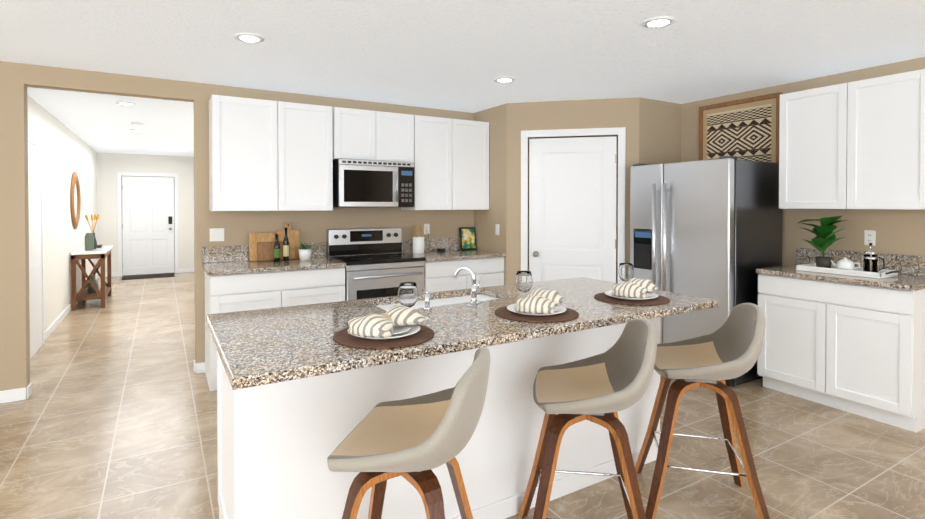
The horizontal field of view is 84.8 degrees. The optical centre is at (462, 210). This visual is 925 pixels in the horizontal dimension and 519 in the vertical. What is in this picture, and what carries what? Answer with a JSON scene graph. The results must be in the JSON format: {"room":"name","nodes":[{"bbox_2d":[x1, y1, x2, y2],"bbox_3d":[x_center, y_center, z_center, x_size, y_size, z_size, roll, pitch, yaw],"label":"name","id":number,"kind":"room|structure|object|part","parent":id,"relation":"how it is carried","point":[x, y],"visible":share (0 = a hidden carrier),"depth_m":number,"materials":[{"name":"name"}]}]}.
{"room":"kitchen","nodes":[
{"label":"kitchen","id":0,"kind":"room"},
{"bbox_2d":[27,90,29,313],"bbox_3d":[-3.409,0.158,3.824,0.210,2.500,0.004,0,1,-31],"label":"wall","id":1,"kind":"structure","parent":0,"point":[28,201],"depth_m":3.88,"materials":[{"name":"white paint"}]},
{"bbox_2d":[28,95,97,330],"bbox_3d":[-5.474,0.123,6.962,0.120,2.500,7.510,0,1,-31],"label":"wall","id":2,"kind":"structure","parent":0,"point":[67,152],"depth_m":6.39,"materials":[{"name":"white paint"}]},
{"bbox_2d":[28,134,44,358],"bbox_3d":[-4.146,0.341,4.886,0.029,2.110,0.940,0,1,-31],"label":"hall door","id":3,"kind":"structure","parent":2,"relation":"in","point":[36,243],"depth_m":4.99,"materials":[{"name":"white"}]},
{"bbox_2d":[45,274,98,339],"bbox_3d":[-5.386,1.328,6.958,0.012,0.090,7.390,0,1,-31],"label":"baseboard","id":4,"kind":"structure","parent":2,"relation":"attached to","point":[56,322],"depth_m":6.12,"materials":[{"name":"white"}]},
{"bbox_2d":[70,171,80,228],"bbox_3d":[-5.654,-0.152,7.416,0.035,0.850,0.850,0,1,-31],"label":"round mirror","id":5,"kind":"object","parent":2,"relation":"attached to","point":[75,199],"visible":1,"depth_m":7.34,"materials":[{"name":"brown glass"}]},
{"bbox_2d":[97,152,193,272],"bbox_3d":[-6.573,0.083,10.609,1.730,2.500,0.120,0,1,-31],"label":"wall","id":6,"kind":"structure","parent":0,"point":[108,166],"depth_m":10.46,"materials":[{"name":"white paint"}]},
{"bbox_2d":[99,272,117,277],"bbox_3d":[-7.140,1.292,10.207,0.330,0.090,0.012,0,1,-31],"label":"baseboard","id":7,"kind":"structure","parent":6,"relation":"attached to","point":[114,274],"depth_m":10.25,"materials":[{"name":"white wood"}]},
{"bbox_2d":[122,176,173,274],"bbox_3d":[-6.543,0.307,10.566,0.924,2.028,0.128,0,1,-31],"label":"front door","id":8,"kind":"structure","parent":6,"relation":"in","point":[147,225],"depth_m":10.57,"materials":[{"name":"white wood"}]},
{"bbox_2d":[117,172,178,276],"bbox_3d":[-6.534,0.273,10.555,1.080,2.120,0.016,0,1,-31],"label":"door frame","id":9,"kind":"structure","parent":6,"relation":"attached to","point":[119,210],"depth_m":10.40,"materials":[{"name":"white wood"}]},
{"bbox_2d":[179,268,193,272],"bbox_3d":[-5.934,1.284,10.927,0.320,0.090,0.012,0,1,-31],"label":"baseboard","id":10,"kind":"structure","parent":6,"relation":"attached to","point":[183,270],"depth_m":10.91,"materials":[{"name":"white"}]},
{"bbox_2d":[0,61,574,390],"bbox_3d":[-2.411,0.152,4.347,9.000,2.500,0.120,0,1,-31],"label":"wall","id":11,"kind":"structure","parent":0,"point":[240,226],"depth_m":4.28,"materials":[{"name":"beige paint"}]},
{"bbox_2d":[0,387,26,402],"bbox_3d":[-4.747,1.373,2.889,3.480,0.090,0.012,0,1,-31],"label":"baseboard","id":12,"kind":"structure","parent":11,"relation":"attached to","point":[13,395],"depth_m":3.74,"materials":[{"name":"white"}]},
{"bbox_2d":[27,382,31,398],"bbox_3d":[-3.282,1.362,3.841,0.012,0.090,0.120,0,1,-31],"label":"baseboard","id":13,"kind":"structure","parent":11,"relation":"attached to","point":[29,389],"depth_m":3.81,"materials":[{"name":"white"}]},
{"bbox_2d":[193,360,195,373],"bbox_3d":[-2.330,1.356,4.409,0.012,0.090,0.120,0,1,-31],"label":"baseboard","id":14,"kind":"structure","parent":11,"relation":"attached to","point":[194,365],"depth_m":4.36,"materials":[{"name":"white"}]},
{"bbox_2d":[196,362,204,373],"bbox_3d":[-2.261,1.357,4.373,0.070,0.090,0.012,0,1,-31],"label":"baseboard","id":15,"kind":"structure","parent":11,"relation":"attached to","point":[200,367],"depth_m":4.37,"materials":[{"name":"white"}]},
{"bbox_2d":[210,228,223,241],"bbox_3d":[-2.146,0.211,4.431,0.116,0.114,0.009,0,1,-31],"label":"light switch","id":16,"kind":"object","parent":11,"relation":"attached to","point":[216,234],"visible":1,"depth_m":4.43,"materials":[{"name":"white plastic"}]},
{"bbox_2d":[209,95,288,210],"bbox_3d":[-1.871,-0.474,4.399,0.567,0.950,0.326,0,1,-31],"label":"upper cabinet","id":17,"kind":"object","parent":11,"relation":"attached to","point":[267,155],"depth_m":4.26,"materials":[{"name":"white wood"}]},
{"bbox_2d":[285,102,336,210],"bbox_3d":[-1.495,-0.476,4.623,0.537,0.950,0.326,0,1,-31],"label":"upper cabinet","id":18,"kind":"object","parent":11,"relation":"attached to","point":[310,133],"depth_m":4.52,"materials":[{"name":"white wood"}]},
{"bbox_2d":[202,237,460,260],"bbox_3d":[-1.056,0.374,5.071,2.766,0.140,0.022,0,1,-31],"label":"backsplash","id":19,"kind":"structure","parent":11,"relation":"attached to","point":[240,252],"depth_m":4.84,"materials":[{"name":"grey stone"}]},
{"bbox_2d":[333,107,384,160],"bbox_3d":[-1.057,-0.717,4.882,0.460,0.475,0.326,0,1,-31],"label":"upper cabinet","id":20,"kind":"object","parent":11,"relation":"attached to","point":[360,133],"depth_m":4.76,"materials":[{"name":"white wood"}]},
{"bbox_2d":[333,159,413,206],"bbox_3d":[-0.883,-0.254,4.924,0.752,0.438,0.440,0,1,-31],"label":"microwave","id":21,"kind":"object","parent":20,"relation":"attached to","point":[364,183],"visible":0.98,"depth_m":4.74,"materials":[{"name":"silver plastic"}]},
{"bbox_2d":[385,112,416,162],"bbox_3d":[-0.760,-0.719,5.059,0.460,0.475,0.326,0,1,-31],"label":"upper cabinet","id":22,"kind":"object","parent":11,"relation":"attached to","point":[400,129],"depth_m":4.97,"materials":[{"name":"white wood"}]},
{"bbox_2d":[424,224,429,233],"bbox_3d":[-0.386,0.199,5.481,0.070,0.114,0.008,0,1,-31],"label":"electrical outlet","id":23,"kind":"object","parent":11,"relation":"attached to","point":[426,226],"visible":0.71,"depth_m":5.47,"materials":[{"name":"white plastic"}]},
{"bbox_2d":[401,115,456,209],"bbox_3d":[-0.351,-0.484,5.306,0.488,0.950,0.326,0,1,-31],"label":"upper cabinet","id":24,"kind":"object","parent":11,"relation":"attached to","point":[435,169],"depth_m":5.17,"materials":[{"name":"white wood"}]},
{"bbox_2d":[457,119,488,209],"bbox_3d":[-0.016,-0.486,5.506,0.524,0.950,0.326,0,1,-31],"label":"upper cabinet","id":25,"kind":"object","parent":11,"relation":"attached to","point":[472,136],"depth_m":5.40,"materials":[{"name":"white wood"}]},
{"bbox_2d":[0,272,924,518],"bbox_3d":[-2.070,1.437,3.907,9.120,0.060,16.270,0,1,-31],"label":"floor","id":26,"kind":"structure","parent":0,"point":[114,416],"depth_m":3.06,"materials":[{"name":"tile"}]},
{"bbox_2d":[71,246,112,310],"bbox_3d":[-5.482,0.967,7.531,0.400,0.800,1.140,0,1,-31],"label":"console table","id":27,"kind":"object","parent":26,"relation":"on","point":[103,292],"visible":0.96,"depth_m":7.13,"materials":[{"name":"brown wood"}]},
{"bbox_2d":[87,275,98,292],"bbox_3d":[-5.490,1.086,7.527,0.140,0.260,0.138,0,1,-31],"label":"vase","id":28,"kind":"object","parent":27,"relation":"on","point":[90,288],"visible":0.75,"depth_m":7.49,"materials":[{"name":"green ceramic"}]},
{"bbox_2d":[85,214,101,250],"bbox_3d":[-5.486,0.307,7.513,0.181,0.518,0.655,0,1,-31],"label":"vases","id":29,"kind":"object","parent":27,"relation":"on","point":[90,242],"visible":1,"depth_m":7.28,"materials":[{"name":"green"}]},
{"bbox_2d":[121,273,174,279],"bbox_3d":[-6.364,1.331,10.282,0.900,0.012,0.560,0,1,-31],"label":"door mat","id":30,"kind":"object","parent":26,"relation":"on","point":[148,276],"visible":0.98,"depth_m":10.21,"materials":[{"name":"brown"}]},
{"bbox_2d":[204,269,344,390],"bbox_3d":[-1.624,0.944,4.398,1.054,0.915,0.606,0,1,-31],"label":"base cabinet","id":31,"kind":"object","parent":26,"relation":"on","point":[235,279],"depth_m":4.10,"materials":[{"name":"white wood"}]},
{"bbox_2d":[202,257,345,276],"bbox_3d":[-1.625,0.469,4.375,1.074,0.035,0.636,0,1,-31],"label":"countertop","id":32,"kind":"structure","parent":31,"relation":"on","point":[211,268],"depth_m":4.20,"materials":[{"name":"grey stone"}]},
{"bbox_2d":[249,222,299,260],"bbox_3d":[-1.696,0.278,4.595,0.440,0.337,0.099,0,1,-31],"label":"cutting board","id":33,"kind":"object","parent":32,"relation":"on","point":[261,246],"visible":0.69,"depth_m":4.56,"materials":[{"name":"brown wood"}]},
{"bbox_2d":[274,234,279,261],"bbox_3d":[-1.641,0.330,4.483,0.053,0.240,0.053,-1,1,-40],"label":"bottle","id":34,"kind":"object","parent":32,"relation":"on","point":[276,246],"depth_m":4.46,"materials":[{"name":"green glass"}]},
{"bbox_2d":[283,227,288,260],"bbox_3d":[-1.572,0.299,4.512,0.049,0.300,0.049,-1,1,-40],"label":"bottle","id":35,"kind":"object","parent":32,"relation":"on","point":[285,250],"depth_m":4.50,"materials":[{"name":"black glass"}]},
{"bbox_2d":[291,241,314,260],"bbox_3d":[-1.435,0.354,4.592,0.288,0.190,0.278,0,1,-31],"label":"potted plant","id":36,"kind":"object","parent":32,"relation":"on","point":[305,254],"visible":1,"depth_m":4.56,"materials":[{"name":"white ceramic"}]},
{"bbox_2d":[327,228,424,300],"bbox_3d":[-0.820,0.789,4.830,0.760,1.215,0.670,0,1,-31],"label":"range","id":37,"kind":"object","parent":26,"relation":"on","point":[378,262],"visible":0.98,"depth_m":4.73,"materials":[{"name":"silver metal"}]},
{"bbox_2d":[327,347,489,518],"bbox_3d":[-0.183,0.943,1.656,0.545,0.984,0.545,0,1,11],"label":"stool","id":38,"kind":"object","parent":26,"relation":"on","point":[413,441],"visible":1,"depth_m":1.55,"materials":[{"name":"beige plastic"}]},
{"bbox_3d":[-0.183,1.118,1.658,0.545,0.635,0.545,0,1,11],"label":"frame","id":39,"kind":"part","parent":38,"relation":"part of","materials":[{"name":"brown wood"}]},
{"bbox_2d":[217,318,660,518],"bbox_3d":[0.010,0.963,2.621,2.256,0.915,0.682,0,1,-31],"label":"kitchen island","id":40,"kind":"object","parent":26,"relation":"on","point":[301,393],"depth_m":2.13,"materials":[{"name":"white wood"}]},
{"bbox_2d":[206,278,718,393],"bbox_3d":[0.087,0.490,2.487,2.340,0.035,1.000,0,1,-31],"label":"island countertop","id":41,"kind":"structure","parent":40,"relation":"on","point":[270,346],"depth_m":2.09,"materials":[{"name":"grey stone"}]},
{"bbox_2d":[333,282,434,348],"bbox_3d":[-0.295,0.400,1.987,0.437,0.155,0.457,0,1,-31],"label":"place setting","id":42,"kind":"object","parent":41,"relation":"on","point":[395,326],"visible":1,"depth_m":1.87,"materials":[{"name":"white ceramic"}]},
{"bbox_3d":[-0.240,0.397,2.233,0.090,0.155,0.090,0,1,-31],"label":"glass","id":43,"kind":"part","parent":42,"relation":"part of","materials":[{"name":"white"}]},
{"bbox_2d":[422,290,433,309],"bbox_3d":[-0.176,0.427,2.439,0.044,0.091,0.072,0,1,-31],"label":"soap dispenser","id":44,"kind":"object","parent":41,"relation":"on","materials":[{"name":"silver metal"}]},
{"bbox_2d":[378,294,493,309],"bbox_3d":[-0.116,0.596,2.711,0.756,0.207,0.346,0,1,-31],"label":"sink","id":45,"kind":"object","parent":41,"relation":"in","point":[445,297],"depth_m":2.84,"materials":[{"name":"white ceramic"}]},
{"bbox_2d":[453,266,489,305],"bbox_3d":[0.051,0.375,2.579,0.156,0.192,0.149,0,1,-31],"label":"faucet","id":46,"kind":"object","parent":41,"relation":"on","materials":[{"name":"silver metal"}]},
{"bbox_2d":[495,271,578,322],"bbox_3d":[0.311,0.395,2.383,0.384,0.155,0.497,0,1,-31],"label":"place setting","id":47,"kind":"object","parent":41,"relation":"on","point":[538,306],"visible":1,"depth_m":2.25,"materials":[{"name":"white ceramic"}]},
{"bbox_3d":[0.319,0.393,2.625,0.090,0.155,0.090,0,1,-31],"label":"glass","id":48,"kind":"part","parent":47,"relation":"part of","materials":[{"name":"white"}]},
{"bbox_2d":[594,263,669,305],"bbox_3d":[0.907,0.392,2.744,0.437,0.155,0.447,0,1,-31],"label":"place setting","id":49,"kind":"object","parent":41,"relation":"on","point":[631,290],"visible":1,"depth_m":2.62,"materials":[{"name":"white ceramic"}]},
{"bbox_3d":[0.964,0.389,2.987,0.090,0.155,0.090,0,1,-31],"label":"glass","id":50,"kind":"part","parent":49,"relation":"part of","materials":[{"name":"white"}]},
{"bbox_2d":[424,257,503,292],"bbox_3d":[-0.114,0.934,5.299,0.920,0.915,0.606,0,1,-31],"label":"base cabinet","id":51,"kind":"object","parent":26,"relation":"on","point":[438,275],"depth_m":5.01,"materials":[{"name":"white wood"}]},
{"bbox_2d":[406,249,505,260],"bbox_3d":[-0.106,0.459,5.281,0.920,0.035,0.636,0,1,-31],"label":"countertop","id":52,"kind":"structure","parent":51,"relation":"on","point":[449,254],"depth_m":5.13,"materials":[{"name":"grey stone"}]},
{"bbox_2d":[412,225,423,253],"bbox_3d":[-0.456,0.295,5.247,0.126,0.292,0.130,0,1,-31],"label":"utensil crock","id":53,"kind":"object","parent":52,"relation":"on","point":[418,245],"visible":1,"depth_m":5.20,"materials":[{"name":"white ceramic"}]},
{"bbox_2d":[437,227,476,251],"bbox_3d":[-0.060,0.313,5.579,0.508,0.250,0.079,0,1,-37],"label":"framed picture","id":54,"kind":"object","parent":52,"relation":"on","point":[467,238],"visible":0.98,"depth_m":5.66,"materials":[{"name":"multicoloured paper"}]},
{"bbox_2d":[518,318,656,518],"bbox_3d":[0.499,0.939,2.075,0.545,0.984,0.545,0,1,7],"label":"stool","id":55,"kind":"object","parent":26,"relation":"on","point":[602,389],"visible":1,"depth_m":2.02,"materials":[{"name":"beige plastic"}]},
{"bbox_3d":[0.499,1.113,2.076,0.545,0.635,0.545,0,1,7],"label":"frame","id":56,"kind":"part","parent":55,"relation":"part of","materials":[{"name":"brown wood"}]},
{"bbox_3d":[0.529,0.616,2.067,0.491,0.348,0.522,0,1,7],"label":"seat","id":57,"kind":"part","parent":55,"relation":"part of","materials":[{"name":"beige plastic"}]},
{"bbox_2d":[635,303,769,518],"bbox_3d":[1.131,0.934,2.440,0.545,0.984,0.545,0,1,14],"label":"stool","id":58,"kind":"object","parent":26,"relation":"on","point":[730,347],"visible":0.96,"depth_m":2.36,"materials":[{"name":"beige plastic"}]},
{"bbox_3d":[1.131,1.109,2.442,0.545,0.635,0.545,0,1,14],"label":"frame","id":59,"kind":"part","parent":58,"relation":"part of","materials":[{"name":"brown wood"}]},
{"bbox_3d":[1.160,0.612,2.429,0.491,0.348,0.522,0,1,14],"label":"seat","id":60,"kind":"part","parent":58,"relation":"part of","materials":[{"name":"beige plastic"}]},
{"bbox_2d":[630,156,781,385],"bbox_3d":[2.144,0.479,4.580,0.841,1.840,0.985,0,1,-31],"label":"fridge","id":61,"kind":"object","parent":26,"relation":"on","point":[710,229],"visible":0.54,"depth_m":4.22,"materials":[{"name":"silver metal"}]},
{"bbox_2d":[756,248,924,432],"bbox_3d":[2.827,0.864,3.731,0.636,1.090,0.980,0,1,-31],"label":"base cabinet","id":62,"kind":"object","parent":26,"relation":"on","point":[853,344],"visible":0.94,"depth_m":3.52,"materials":[{"name":"white wood"}]},
{"bbox_2d":[796,263,901,278],"bbox_3d":[2.821,0.433,3.711,0.270,0.050,0.580,0,1,-31],"label":"tray","id":63,"kind":"object","parent":62,"relation":"on","point":[858,272],"visible":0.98,"depth_m":3.62,"materials":[{"name":"white ceramic"}]},
{"bbox_2d":[798,215,849,267],"bbox_3d":[2.744,0.238,3.870,0.353,0.413,0.351,0,1,-31],"label":"potted plant","id":64,"kind":"object","parent":63,"relation":"on","point":[823,240],"visible":0.96,"depth_m":3.82,"materials":[{"name":"green plant"}]},
{"bbox_2d":[830,258,859,269],"bbox_3d":[2.803,0.395,3.711,0.110,0.102,0.190,0,1,-31],"label":"teapot","id":65,"kind":"object","parent":63,"relation":"on","point":[845,263],"visible":0.92,"depth_m":3.67,"materials":[{"name":"white ceramic"}]},
{"bbox_2d":[862,243,884,272],"bbox_3d":[2.898,0.337,3.570,0.086,0.221,0.126,0,1,-31],"label":"press","id":66,"kind":"object","parent":63,"relation":"on","point":[870,262],"visible":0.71,"depth_m":3.56,"materials":[{"name":"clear glass"}]},
{"bbox_2d":[0,0,924,156],"bbox_3d":[-2.070,-1.123,3.879,9.120,0.060,16.270,0,1,-31],"label":"ceiling","id":67,"kind":"structure","parent":0,"point":[457,55],"depth_m":3.40,"materials":[{"name":"white paint"}]},
{"bbox_2d":[116,102,135,104],"bbox_3d":[-3.464,-1.102,5.219,0.176,0.012,0.176,0,1,-31],"label":"recessed light","id":68,"kind":"object","parent":67,"relation":"in","point":[125,103],"visible":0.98,"depth_m":5.21,"materials":[{"name":"white"}]},
{"bbox_2d":[131,122,143,125],"bbox_3d":[-4.164,-1.106,6.490,0.140,0.030,0.140,0,1,-31],"label":"smoke detector","id":69,"kind":"object","parent":67,"relation":"attached to","point":[136,124],"visible":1,"depth_m":6.44,"materials":[{"name":"white plastic"}]},
{"bbox_2d":[234,33,263,42],"bbox_3d":[-1.333,-1.079,3.172,0.176,0.012,0.176,0,1,-31],"label":"recessed light","id":70,"kind":"object","parent":67,"relation":"in","point":[250,37],"visible":0.96,"depth_m":3.16,"materials":[{"name":"white"}]},
{"bbox_2d":[494,77,514,82],"bbox_3d":[0.350,-1.091,4.234,0.176,0.012,0.176,0,1,-31],"label":"recessed light","id":71,"kind":"object","parent":67,"relation":"in","point":[504,79],"visible":1,"depth_m":4.22,"materials":[{"name":"white"}]},
{"bbox_2d":[642,16,674,27],"bbox_3d":[1.122,-1.076,2.902,0.176,0.012,0.176,0,1,-31],"label":"recessed light","id":72,"kind":"object","parent":67,"relation":"in","point":[659,22],"visible":1,"depth_m":2.89,"materials":[{"name":"white"}]},
{"bbox_2d":[474,103,506,284],"bbox_3d":[0.334,0.139,5.543,0.100,2.500,0.640,0,1,-31],"label":"wall","id":73,"kind":"structure","parent":0,"point":[487,238],"depth_m":5.41,"materials":[{"name":"beige paint"}]},
{"bbox_2d":[495,224,498,234],"bbox_3d":[0.369,0.200,5.378,0.009,0.114,0.070,0,1,-31],"label":"light switch","id":74,"kind":"object","parent":73,"relation":"attached to","point":[496,229],"visible":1,"depth_m":5.38,"materials":[{"name":"white plastic"}]},
{"bbox_2d":[506,97,638,284],"bbox_3d":[1.101,0.143,5.146,1.301,2.500,0.100,0,1,13],"label":"wall","id":75,"kind":"structure","parent":0,"point":[517,118],"depth_m":5.12,"materials":[{"name":"beige paint"}]},
{"bbox_2d":[529,136,616,282],"bbox_3d":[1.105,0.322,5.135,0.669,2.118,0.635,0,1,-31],"label":"pantry door","id":76,"kind":"structure","parent":75,"relation":"in","point":[572,207],"depth_m":5.12,"materials":[{"name":"white"}]},
{"bbox_2d":[521,127,625,283],"bbox_3d":[1.097,0.288,5.088,1.024,2.212,0.016,0,1,13],"label":"door frame","id":77,"kind":"structure","parent":75,"relation":"attached to","point":[620,132],"depth_m":5.06,"materials":[{"name":"white wood"}]},
{"bbox_2d":[639,97,680,164],"bbox_3d":[1.973,0.143,5.158,0.640,2.500,0.100,0,1,-31],"label":"wall","id":78,"kind":"structure","parent":0,"point":[659,132],"depth_m":5.09,"materials":[{"name":"beige paint"}]},
{"bbox_2d":[604,57,924,282],"bbox_3d":[3.719,0.167,2.974,0.120,2.500,8.760,0,1,-31],"label":"wall","id":79,"kind":"structure","parent":0,"point":[900,231],"depth_m":4.02,"materials":[{"name":"beige paint"}]},
{"bbox_2d":[699,92,781,162],"bbox_3d":[2.570,-0.668,4.737,0.030,0.730,0.780,0,1,-31],"label":"framed picture","id":80,"kind":"object","parent":79,"relation":"attached to","point":[747,129],"visible":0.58,"depth_m":4.69,"materials":[{"name":"beige"}]},
{"bbox_2d":[779,69,924,209],"bbox_3d":[2.958,-0.477,3.800,0.327,0.930,0.950,0,1,-31],"label":"upper cabinet","id":81,"kind":"object","parent":79,"relation":"attached to","point":[859,144],"visible":1,"depth_m":3.67,"materials":[{"name":"white wood"}]},
{"bbox_2d":[864,230,875,245],"bbox_3d":[3.110,0.207,3.869,0.008,0.114,0.070,0,1,-31],"label":"electrical outlet","id":82,"kind":"object","parent":79,"relation":"attached to","point":[869,236],"visible":0.98,"depth_m":3.87,"materials":[{"name":"white plastic"}]}
]}

